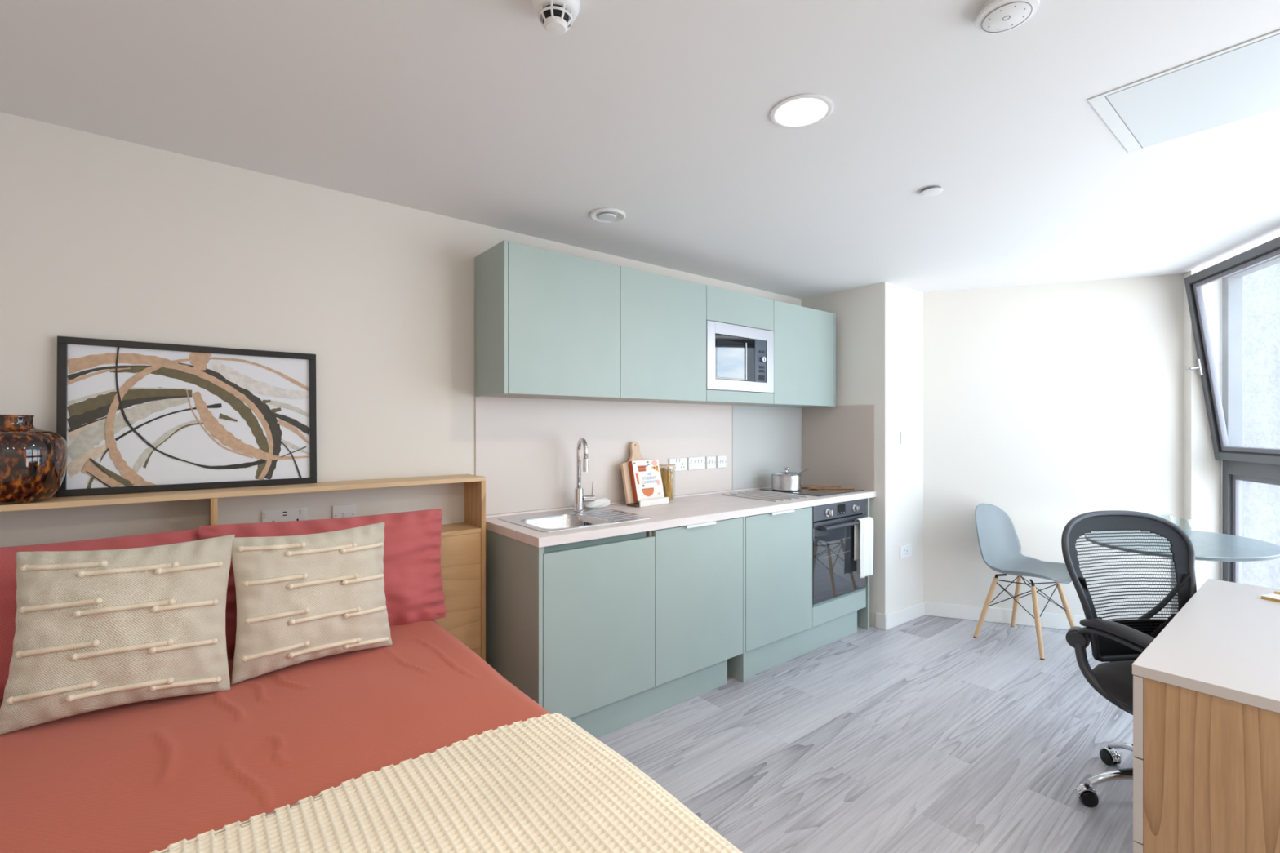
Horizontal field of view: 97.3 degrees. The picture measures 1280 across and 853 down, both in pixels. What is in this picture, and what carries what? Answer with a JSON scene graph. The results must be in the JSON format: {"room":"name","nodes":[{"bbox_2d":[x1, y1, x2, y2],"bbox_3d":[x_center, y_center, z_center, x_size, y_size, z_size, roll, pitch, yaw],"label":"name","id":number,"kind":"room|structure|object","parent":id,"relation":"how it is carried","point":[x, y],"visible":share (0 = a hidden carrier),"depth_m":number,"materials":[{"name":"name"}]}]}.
{"room":"studio apartment","nodes":[
{"label":"studio apartment","id":0,"kind":"room"},
{"bbox_2d":[0,111,801,547],"bbox_3d":[-0.565,0.195,2.891,4.530,2.310,0.100,0,0,-39],"label":"wall","id":1,"kind":"structure","parent":0,"point":[104,237],"depth_m":2.11,"materials":[{"name":"white paint"}]},
{"bbox_2d":[262,507,306,522],"bbox_3d":[-1.369,0.362,2.173,0.149,0.085,0.015,0,0,-39],"label":"double socket","id":2,"kind":"object","parent":1,"relation":"attached to","point":[291,514],"visible":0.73,"depth_m":2.17,"materials":[{"name":"white plastic"}]},
{"bbox_2d":[264,512,268,517],"bbox_3d":[-1.415,0.335,2.133,0.012,0.020,0.009,0,0,-39],"label":"rocker switch","id":3,"kind":"object","parent":2,"relation":"attached to","point":[266,514],"depth_m":2.13,"materials":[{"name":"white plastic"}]},
{"bbox_2d":[332,503,355,518],"bbox_3d":[-1.208,0.362,2.302,0.086,0.085,0.015,0,0,-39],"label":"light switch","id":4,"kind":"object","parent":1,"relation":"attached to","point":[344,510],"visible":0.73,"depth_m":2.30,"materials":[{"name":"white plastic"}]},
{"bbox_2d":[475,240,620,399],"bbox_3d":[-0.437,-0.468,2.715,0.617,0.655,0.316,0,0,-39],"label":"upper cabinet","id":5,"kind":"object","parent":1,"relation":"attached to","point":[548,322],"visible":1,"depth_m":2.56,"materials":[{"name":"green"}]},
{"bbox_2d":[475,396,732,515],"bbox_3d":[-0.081,0.127,3.209,1.780,0.593,0.008,0,0,-39],"label":"backsplash","id":6,"kind":"structure","parent":1,"relation":"attached to","point":[526,448],"depth_m":3.00,"materials":[{"name":"beige"}]},
{"bbox_2d":[668,457,687,471],"bbox_3d":[0.234,0.233,3.445,0.146,0.081,0.015,0,0,-39],"label":"double socket","id":7,"kind":"object","parent":6,"relation":"attached to","point":[681,464],"visible":0.88,"depth_m":3.44,"materials":[{"name":"white plastic"}]},
{"bbox_2d":[688,456,705,470],"bbox_3d":[0.358,0.232,3.545,0.144,0.079,0.015,0,0,-39],"label":"switch","id":8,"kind":"object","parent":6,"relation":"attached to","point":[694,463],"visible":1,"depth_m":3.54,"materials":[{"name":"white plastic"}]},
{"bbox_2d":[706,456,715,468],"bbox_3d":[0.458,0.232,3.625,0.083,0.079,0.015,0,0,-39],"label":"wall switch","id":9,"kind":"object","parent":6,"relation":"attached to","point":[710,460],"visible":1,"depth_m":3.62,"materials":[{"name":"white plastic"}]},
{"bbox_2d":[716,455,726,468],"bbox_3d":[0.536,0.232,3.687,0.084,0.079,0.015,0,0,-39],"label":"wall switch","id":10,"kind":"object","parent":6,"relation":"attached to","point":[722,460],"visible":1,"depth_m":3.69,"materials":[{"name":"white plastic"}]},
{"bbox_2d":[592,266,706,403],"bbox_3d":[0.040,-0.468,3.097,0.600,0.654,0.316,0,0,-39],"label":"upper cabinet","id":11,"kind":"object","parent":1,"relation":"attached to","point":[663,318],"visible":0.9,"depth_m":2.96,"materials":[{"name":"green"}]},
{"bbox_2d":[673,285,773,405],"bbox_3d":[0.509,-0.468,3.471,0.596,0.654,0.316,0,0,-39],"label":"upper cabinet","id":12,"kind":"object","parent":1,"relation":"attached to","point":[722,305],"visible":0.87,"depth_m":3.34,"materials":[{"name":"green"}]},
{"bbox_2d":[706,320,773,392],"bbox_3d":[0.520,-0.404,3.457,0.592,0.386,0.312,0,0,-39],"label":"microwave","id":13,"kind":"object","parent":12,"relation":"in","point":[740,358],"visible":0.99,"depth_m":3.33,"materials":[{"name":"silver metal"}]},
{"bbox_2d":[732,404,801,489],"bbox_3d":[0.918,0.127,4.008,0.770,0.593,0.008,0,0,-39],"label":"backsplash","id":14,"kind":"structure","parent":1,"relation":"attached to","point":[766,440],"depth_m":3.96,"materials":[{"name":"grey glass"}]},
{"bbox_2d":[737,300,835,408],"bbox_3d":[1.011,-0.468,3.873,0.686,0.655,0.316,0,0,-39],"label":"upper cabinet","id":15,"kind":"object","parent":1,"relation":"attached to","point":[805,338],"visible":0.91,"depth_m":3.75,"materials":[{"name":"green laminate"}]},
{"bbox_2d":[0,0,1279,299],"bbox_3d":[1.187,-1.035,1.782,6.080,0.150,4.020,0,0,-39],"label":"ceiling","id":16,"kind":"structure","parent":0,"point":[657,113],"depth_m":1.75,"materials":[{"name":"white paint"}]},
{"bbox_2d":[531,0,579,35],"bbox_3d":[-0.190,-0.927,1.270,0.108,0.066,0.108,0,0,-39],"label":"smoke detector","id":17,"kind":"object","parent":16,"relation":"attached to","point":[556,16],"visible":1,"depth_m":1.25,"materials":[{"name":"white plastic"}]},
{"bbox_2d":[589,208,626,222],"bbox_3d":[-0.146,-0.953,2.551,0.164,0.014,0.164,0,0,-39],"label":"valve","id":18,"kind":"object","parent":16,"relation":"attached to","point":[605,217],"visible":1,"depth_m":2.54,"materials":[{"name":"white plastic"}]},
{"bbox_2d":[769,93,833,128],"bbox_3d":[0.491,-0.957,1.716,0.186,0.006,0.186,0,0,-39],"label":"recessed light","id":19,"kind":"object","parent":16,"relation":"in","point":[803,110],"visible":1,"depth_m":1.71,"materials":[{"name":"white plastic"}]},
{"bbox_2d":[778,99,823,123],"bbox_3d":[0.491,-0.959,1.716,0.131,0.001,0.131,0,0,-39],"label":"diffuser","id":20,"kind":"object","parent":19,"relation":"attached to","point":[794,111],"depth_m":1.71,"materials":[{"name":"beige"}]},
{"bbox_2d":[920,185,942,196],"bbox_3d":[1.179,-0.952,2.280,0.082,0.016,0.082,0,0,-39],"label":"sprinkler cover","id":21,"kind":"object","parent":16,"relation":"attached to","point":[933,190],"visible":1,"depth_m":2.26,"materials":[{"name":"white plastic"}]},
{"bbox_2d":[974,0,1039,34],"bbox_3d":[0.834,-0.945,1.282,0.124,0.030,0.124,0,0,-39],"label":"fire alarm","id":22,"kind":"object","parent":16,"relation":"attached to","point":[995,16],"visible":1,"depth_m":1.28,"materials":[{"name":"white plastic"}]},
{"bbox_2d":[1087,29,1279,152],"bbox_3d":[1.795,-0.957,1.450,0.505,0.005,0.920,0,0,-39],"label":"access panel","id":23,"kind":"object","parent":16,"relation":"attached to","point":[1242,81],"visible":1,"depth_m":1.63,"materials":[{"name":"white paint"}]},
{"bbox_2d":[801,282,923,626],"bbox_3d":[1.786,0.195,4.339,0.990,2.310,0.776,0,0,-39],"label":"wall","id":24,"kind":"structure","parent":0,"point":[879,326],"depth_m":3.86,"materials":[{"name":"white paint"}]},
{"bbox_2d":[801,404,875,491],"bbox_3d":[1.401,0.144,4.020,0.008,0.582,0.576,0,0,-39],"label":"backsplash","id":25,"kind":"structure","parent":24,"relation":"attached to","point":[838,442],"depth_m":4.00,"materials":[{"name":"beige"}]},
{"bbox_2d":[875,612,886,630],"bbox_3d":[1.608,1.300,3.757,0.014,0.099,0.072,0,0,-39],"label":"baseboard","id":26,"kind":"structure","parent":24,"relation":"attached to","point":[881,619],"depth_m":3.75,"materials":[{"name":"white paint"}]},
{"bbox_2d":[900,431,907,444],"bbox_3d":[1.817,0.077,3.875,0.090,0.085,0.010,0,0,-36],"label":"blank plate","id":27,"kind":"object","parent":24,"relation":"attached to","point":[904,435],"visible":1,"depth_m":3.87,"materials":[{"name":"white plastic"}]},
{"bbox_2d":[885,600,924,630],"bbox_3d":[1.834,1.300,3.885,0.497,0.099,0.014,0,0,-36],"label":"baseboard","id":28,"kind":"structure","parent":24,"relation":"attached to","point":[899,617],"depth_m":3.87,"materials":[{"name":"white paint"}]},
{"bbox_2d":[899,544,911,559],"bbox_3d":[1.835,0.863,3.885,0.146,0.085,0.014,0,0,-36],"label":"socket","id":29,"kind":"object","parent":24,"relation":"attached to","point":[905,551],"visible":1,"depth_m":3.88,"materials":[{"name":"white plastic"}]},
{"bbox_2d":[595,615,1133,852],"bbox_3d":[1.187,1.410,1.782,6.080,0.120,4.020,0,0,-39],"label":"floor","id":30,"kind":"structure","parent":0,"point":[923,734],"depth_m":2.36,"materials":[{"name":"grey wood"}]},
{"bbox_2d":[0,474,485,661],"bbox_3d":[-1.488,0.786,1.960,1.915,1.128,0.196,0,0,-39],"label":"headboard","id":31,"kind":"object","parent":30,"relation":"on","point":[463,544],"visible":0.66,"depth_m":2.40,"materials":[{"name":"brown wood"}]},
{"bbox_2d":[0,414,67,504],"bbox_3d":[-1.835,0.093,1.649,0.224,0.255,0.224,0,0,-39],"label":"vase","id":32,"kind":"object","parent":31,"relation":"on","point":[33,460],"visible":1,"depth_m":1.61,"materials":[{"name":"brown glass"}]},
{"bbox_2d":[56,336,316,497],"bbox_3d":[-1.559,-0.032,2.001,0.716,0.507,0.044,0,0,-39],"label":"framed picture","id":33,"kind":"object","parent":31,"relation":"on","point":[132,416],"visible":0.99,"depth_m":1.97,"materials":[{"name":"black"}]},
{"bbox_2d":[0,474,485,511],"bbox_3d":[-1.488,0.231,1.960,1.915,0.018,0.196,0,0,-39],"label":"shelf","id":34,"kind":"object","parent":31,"relation":"attached to","point":[55,502],"depth_m":1.94,"materials":[{"name":"brown wood"}]},
{"bbox_2d":[440,522,480,537],"bbox_3d":[-1.489,0.455,1.961,1.874,0.018,0.194,0,0,-39],"label":"niche shelf","id":35,"kind":"object","parent":31,"relation":"attached to","point":[461,529],"depth_m":2.45,"materials":[{"name":"brown wood"}]},
{"bbox_2d":[485,529,654,719],"bbox_3d":[-0.338,0.913,2.619,0.600,0.874,0.557,0,0,-39],"label":"base cabinet","id":36,"kind":"object","parent":30,"relation":"on","point":[571,626],"visible":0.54,"depth_m":2.39,"materials":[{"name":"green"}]},
{"bbox_2d":[485,484,875,547],"bbox_3d":[0.411,0.455,3.227,2.543,0.038,0.593,0,0,-39],"label":"countertop","id":37,"kind":"structure","parent":36,"relation":"on","point":[696,509],"depth_m":2.87,"materials":[{"name":"white laminate"}]},
{"bbox_2d":[497,507,652,532],"bbox_3d":[-0.308,0.501,2.674,0.590,0.143,0.470,0,0,-39],"label":"sink","id":38,"kind":"object","parent":37,"relation":"in","point":[557,521],"visible":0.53,"depth_m":2.72,"materials":[{"name":"silver metal"}]},
{"bbox_2d":[520,514,605,528],"bbox_3d":[-0.354,0.504,2.592,0.323,0.138,0.328,0,0,-39],"label":"basin","id":39,"kind":"object","parent":38,"relation":"in","point":[557,521],"depth_m":2.73,"materials":[{"name":"silver metal"}]},
{"bbox_2d":[584,497,609,508],"bbox_3d":[-0.227,0.409,3.005,0.170,0.053,0.061,0,0,-39],"label":"dishcloth","id":40,"kind":"object","parent":38,"relation":"on","point":[602,502],"visible":0.91,"depth_m":2.98,"materials":[{"name":"white fabric"}]},
{"bbox_2d":[573,437,595,511],"bbox_3d":[-0.279,0.245,2.848,0.110,0.376,0.149,0,0,-11],"label":"tap","id":41,"kind":"object","parent":37,"relation":"on","point":[580,498],"visible":1,"depth_m":2.87,"materials":[{"name":"silver metal"}]},
{"bbox_2d":[573,487,584,511],"bbox_3d":[-0.314,0.374,2.889,0.056,0.118,0.056,0,0,-39],"label":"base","id":42,"kind":"object","parent":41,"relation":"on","point":[579,497],"depth_m":2.87,"materials":[{"name":"silver metal"}]},
{"bbox_2d":[485,483,802,518],"bbox_3d":[0.232,0.430,3.454,2.537,0.012,0.014,0,0,-39],"label":"upstand","id":43,"kind":"object","parent":37,"relation":"on","point":[769,486],"visible":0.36,"depth_m":3.08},
{"bbox_2d":[620,441,668,506],"bbox_3d":[0.017,0.260,3.165,0.240,0.350,0.171,0,0,-44],"label":"stand","id":44,"kind":"object","parent":37,"relation":"on","point":[635,454],"visible":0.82,"depth_m":3.11,"materials":[{"name":"brown wood"}]},
{"bbox_2d":[628,459,664,502],"bbox_3d":[0.038,0.302,3.179,0.212,0.224,0.077,0,0,-44],"label":"cookbook","id":45,"kind":"object","parent":44,"relation":"on","point":[645,475],"visible":0.99,"depth_m":3.16,"materials":[{"name":"white paper"}]},
{"bbox_2d":[659,463,675,500],"bbox_3d":[0.153,0.329,3.298,0.112,0.212,0.112,0,0,-39],"label":"pasta jar","id":46,"kind":"object","parent":37,"relation":"on","point":[661,464],"visible":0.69,"depth_m":3.27,"materials":[{"name":"clear glass"}]},
{"bbox_2d":[659,467,673,499],"bbox_3d":[0.152,0.333,3.298,0.093,0.183,0.089,0,0,-39],"label":"spaghetti","id":47,"kind":"object","parent":46,"relation":"in","point":[667,474],"visible":0.67,"depth_m":3.28,"materials":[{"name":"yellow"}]},
{"bbox_2d":[721,493,775,501],"bbox_3d":[0.655,0.432,3.431,0.008,0.007,0.420,0,0,-39],"label":"rod","id":48,"kind":"object","parent":37,"relation":"on","point":[722,494],"visible":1,"depth_m":3.41,"materials":[{"name":"silver metal"}]},
{"bbox_2d":[729,493,783,500],"bbox_3d":[0.713,0.432,3.478,0.008,0.007,0.420,0,0,-39],"label":"rod","id":49,"kind":"object","parent":37,"relation":"on","point":[730,493],"visible":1,"depth_m":3.46,"materials":[{"name":"silver metal"}]},
{"bbox_2d":[737,492,791,499],"bbox_3d":[0.772,0.432,3.525,0.008,0.007,0.420,0,0,-39],"label":"rod","id":50,"kind":"object","parent":37,"relation":"on","point":[737,492],"visible":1,"depth_m":3.51,"materials":[{"name":"silver metal"}]},
{"bbox_2d":[745,491,799,498],"bbox_3d":[0.830,0.432,3.572,0.008,0.007,0.420,0,0,-39],"label":"rod","id":51,"kind":"object","parent":37,"relation":"on","point":[745,491],"visible":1,"depth_m":3.56,"materials":[{"name":"silver metal"}]},
{"bbox_2d":[752,490,806,497],"bbox_3d":[0.889,0.432,3.619,0.008,0.007,0.420,0,0,-39],"label":"rod","id":52,"kind":"object","parent":37,"relation":"on","point":[753,491],"visible":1,"depth_m":3.61,"materials":[{"name":"silver metal"}]},
{"bbox_2d":[760,484,864,496],"bbox_3d":[1.174,0.433,3.847,0.530,0.006,0.470,0,0,-39],"label":"cooktop","id":53,"kind":"object","parent":37,"relation":"in","point":[805,491],"visible":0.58,"depth_m":3.76,"materials":[{"name":"black glass"}]},
{"bbox_2d":[771,466,808,491],"bbox_3d":[1.059,0.353,3.877,0.370,0.153,0.202,0,0,-39],"label":"saucepan","id":54,"kind":"object","parent":53,"relation":"on","point":[782,481],"visible":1,"depth_m":3.74,"materials":[{"name":"silver metal"}]},
{"bbox_2d":[801,485,840,488],"bbox_3d":[1.257,0.424,3.947,0.307,0.012,0.046,0,0,2],"label":"wooden spoon","id":55,"kind":"object","parent":53,"relation":"on","point":[802,486],"visible":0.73,"depth_m":3.95,"materials":[{"name":"brown wood"}]},
{"bbox_2d":[808,487,854,489],"bbox_3d":[1.307,0.424,3.865,0.312,0.012,0.046,0,0,0],"label":"wooden spoon","id":56,"kind":"object","parent":53,"relation":"on","point":[809,487],"visible":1,"depth_m":3.85,"materials":[{"name":"brown wood"}]},
{"bbox_2d":[569,659,727,737],"bbox_3d":[0.021,1.275,2.618,1.105,0.150,0.018,0,0,-39],"label":"plinth","id":57,"kind":"object","parent":30,"relation":"on","point":[600,722],"visible":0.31,"depth_m":2.63,"materials":[{"name":"green laminate"}]},
{"bbox_2d":[652,517,742,686],"bbox_3d":[0.141,0.837,2.988,0.605,0.725,0.570,0,0,-39],"label":"base cabinet","id":58,"kind":"object","parent":30,"relation":"on","point":[699,567],"visible":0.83,"depth_m":2.76,"materials":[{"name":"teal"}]},
{"bbox_2d":[727,506,812,682],"bbox_3d":[0.620,0.912,3.371,0.617,0.875,0.570,0,0,-39],"label":"base cabinet","id":59,"kind":"object","parent":30,"relation":"on","point":[777,546],"visible":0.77,"depth_m":3.13,"materials":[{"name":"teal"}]},
{"bbox_2d":[745,610,857,678],"bbox_3d":[0.982,1.275,3.359,1.130,0.150,0.018,0,0,-39],"label":"plinth","id":60,"kind":"object","parent":30,"relation":"on","point":[759,660],"visible":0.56,"depth_m":3.30,"materials":[{"name":"green laminate"}]},
{"bbox_2d":[812,497,869,629],"bbox_3d":[1.107,0.913,3.770,0.636,0.874,0.556,0,0,-39],"label":"housing","id":61,"kind":"object","parent":30,"relation":"on","point":[859,602],"visible":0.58,"depth_m":3.60,"materials":[{"name":"green laminate"}]},
{"bbox_2d":[812,498,866,607],"bbox_3d":[1.117,0.777,3.726,0.593,0.600,0.578,0,0,-39],"label":"oven","id":62,"kind":"object","parent":61,"relation":"in","point":[836,575],"visible":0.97,"depth_m":3.50,"materials":[{"name":"black glass"}]},
{"bbox_2d":[853,516,873,577],"bbox_3d":[1.448,0.776,3.635,0.162,0.374,0.052,0,0,-39],"label":"tea towel","id":63,"kind":"object","parent":62,"relation":"hanging from","point":[864,531],"visible":0.98,"depth_m":3.62,"materials":[{"name":"white fabric"}]},
{"bbox_2d":[973,503,1075,660],"bbox_3d":[2.413,0.933,3.549,0.473,0.834,0.511,0,0,-26],"label":"shell chair","id":64,"kind":"object","parent":30,"relation":"on","point":[1000,548],"visible":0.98,"depth_m":3.67,"materials":[{"name":"grey"}]},
{"bbox_2d":[1061,510,1196,807],"bbox_3d":[1.876,0.842,1.948,0.641,1.016,0.672,0,0,14],"label":"office chair","id":65,"kind":"object","parent":30,"relation":"on","point":[1117,643],"visible":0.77,"depth_m":2.15,"materials":[{"name":"black metal"}]},
{"bbox_2d":[1074,784,1100,799],"bbox_3d":[1.599,1.304,2.015,0.072,0.037,0.032,0,0,14],"label":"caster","id":66,"kind":"object","parent":65,"relation":"attached to","point":[1084,792],"depth_m":2.00,"materials":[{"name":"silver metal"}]},
{"bbox_2d":[1099,746,1120,761],"bbox_3d":[1.882,1.304,2.255,0.034,0.037,0.072,0,0,-7],"label":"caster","id":67,"kind":"object","parent":65,"relation":"attached to","point":[1106,753],"depth_m":2.24,"materials":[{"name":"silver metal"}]},
{"bbox_2d":[1092,660,1134,709],"bbox_3d":[1.905,0.927,1.941,0.472,0.076,0.496,0,0,-7],"label":"seat cushion","id":68,"kind":"object","parent":65,"relation":"on","point":[1113,680],"depth_m":2.02,"materials":[{"name":"black fabric"}]},
{"bbox_2d":[1084,529,1279,613],"bbox_3d":[2.833,0.975,2.965,0.934,0.749,0.743,0,0,-39],"label":"dining table","id":69,"kind":"object","parent":30,"relation":"on","point":[1208,546],"visible":0.37,"depth_m":2.82,"materials":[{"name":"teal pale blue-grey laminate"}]},
{"bbox_2d":[1132,578,1279,852],"bbox_3d":[1.950,0.975,1.564,1.280,0.750,0.665,0,0,-39],"label":"desk","id":70,"kind":"object","parent":30,"relation":"on","point":[1206,688],"visible":1,"depth_m":1.36,"materials":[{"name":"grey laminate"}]},
{"bbox_2d":[1260,593,1279,602],"bbox_3d":[2.269,0.594,1.886,0.154,0.010,0.214,0,0,-17],"label":"notebook","id":71,"kind":"object","parent":70,"relation":"on","point":[1273,597],"visible":1,"depth_m":1.95,"materials":[{"name":"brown paper"}]},
{"bbox_3d":[-0.799,1.077,1.119,1.330,0.545,1.945,0,0,-39],"label":"bed","id":72,"kind":"object","parent":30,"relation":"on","visible":0},
{"bbox_2d":[0,620,551,852],"bbox_3d":[-0.788,0.899,1.115,1.426,0.347,1.945,0,0,-39],"label":"sheet","id":73,"kind":"object","parent":72,"relation":"on","point":[148,776],"visible":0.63,"depth_m":1.30,"materials":[{"name":"fabric"}]},
{"bbox_2d":[0,528,199,701],"bbox_3d":[-1.687,0.532,1.556,0.776,0.419,0.164,0,0,-36],"label":"bed pillow","id":74,"kind":"object","parent":73,"relation":"on","point":[8,586],"visible":0.12,"depth_m":1.54,"materials":[{"name":"fabric"}]},
{"bbox_2d":[0,534,235,734],"bbox_3d":[-1.365,0.528,1.500,0.458,0.415,0.212,0,0,-32],"label":"cushion","id":75,"kind":"object","parent":73,"relation":"on","point":[95,629],"visible":1,"depth_m":1.44,"materials":[{"name":"beige fabric"}]},
{"bbox_2d":[231,522,392,684],"bbox_3d":[-1.020,0.532,1.774,0.441,0.407,0.192,0,0,-40],"label":"cushion","id":76,"kind":"object","parent":73,"relation":"on","point":[301,598],"visible":1,"depth_m":1.71,"materials":[{"name":"beige fabric"}]},
{"bbox_2d":[198,508,445,658],"bbox_3d":[-1.086,0.536,2.011,0.784,0.438,0.177,0,0,-38],"label":"bed pillow","id":77,"kind":"object","parent":73,"relation":"on","point":[414,591],"visible":0.44,"depth_m":2.10,"materials":[{"name":"fabric"}]},
{"bbox_2d":[151,712,742,852],"bbox_3d":[-0.442,0.875,0.684,1.471,0.332,0.931,0,0,-39],"label":"throw blanket","id":78,"kind":"object","parent":73,"relation":"on","point":[544,784],"visible":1,"depth_m":1.06,"materials":[{"name":"beige fabric"}]},
{"bbox_2d":[923,269,1222,619],"bbox_3d":[2.804,0.195,3.810,1.636,2.310,0.241,0,0,20],"label":"wall","id":79,"kind":"structure","parent":0,"point":[1047,406],"depth_m":3.76,"materials":[{"name":"white paint"}]},
{"bbox_2d":[924,600,1119,630],"bbox_3d":[2.723,1.300,3.784,1.476,0.099,0.014,0,0,20],"label":"baseboard","id":80,"kind":"structure","parent":79,"relation":"attached to","point":[1053,620],"depth_m":3.87,"materials":[{"name":"white paint"}]},
{"bbox_3d":[2.993,0.195,1.815,0.120,2.310,3.420,0,0,20],"label":"wall window","id":81,"kind":"structure","parent":0,"visible":0},
{"bbox_2d":[1183,236,1279,583],"bbox_3d":[3.292,0.150,2.928,0.255,2.200,1.117,0,0,20],"label":"window","id":82,"kind":"structure","parent":81,"relation":"attached to","point":[1240,464],"depth_m":3.35,"materials":[{"name":"grey metal"}]},
{"label":"outside","id":83,"kind":"structure","parent":0,"visible":0},
{"bbox_2d":[1243,262,1279,589],"bbox_3d":[4.529,-0.650,3.604,1.250,6.000,0.470,0,0,20],"label":"wall","id":84,"kind":"structure","parent":83,"point":[1261,288],"depth_m":3.57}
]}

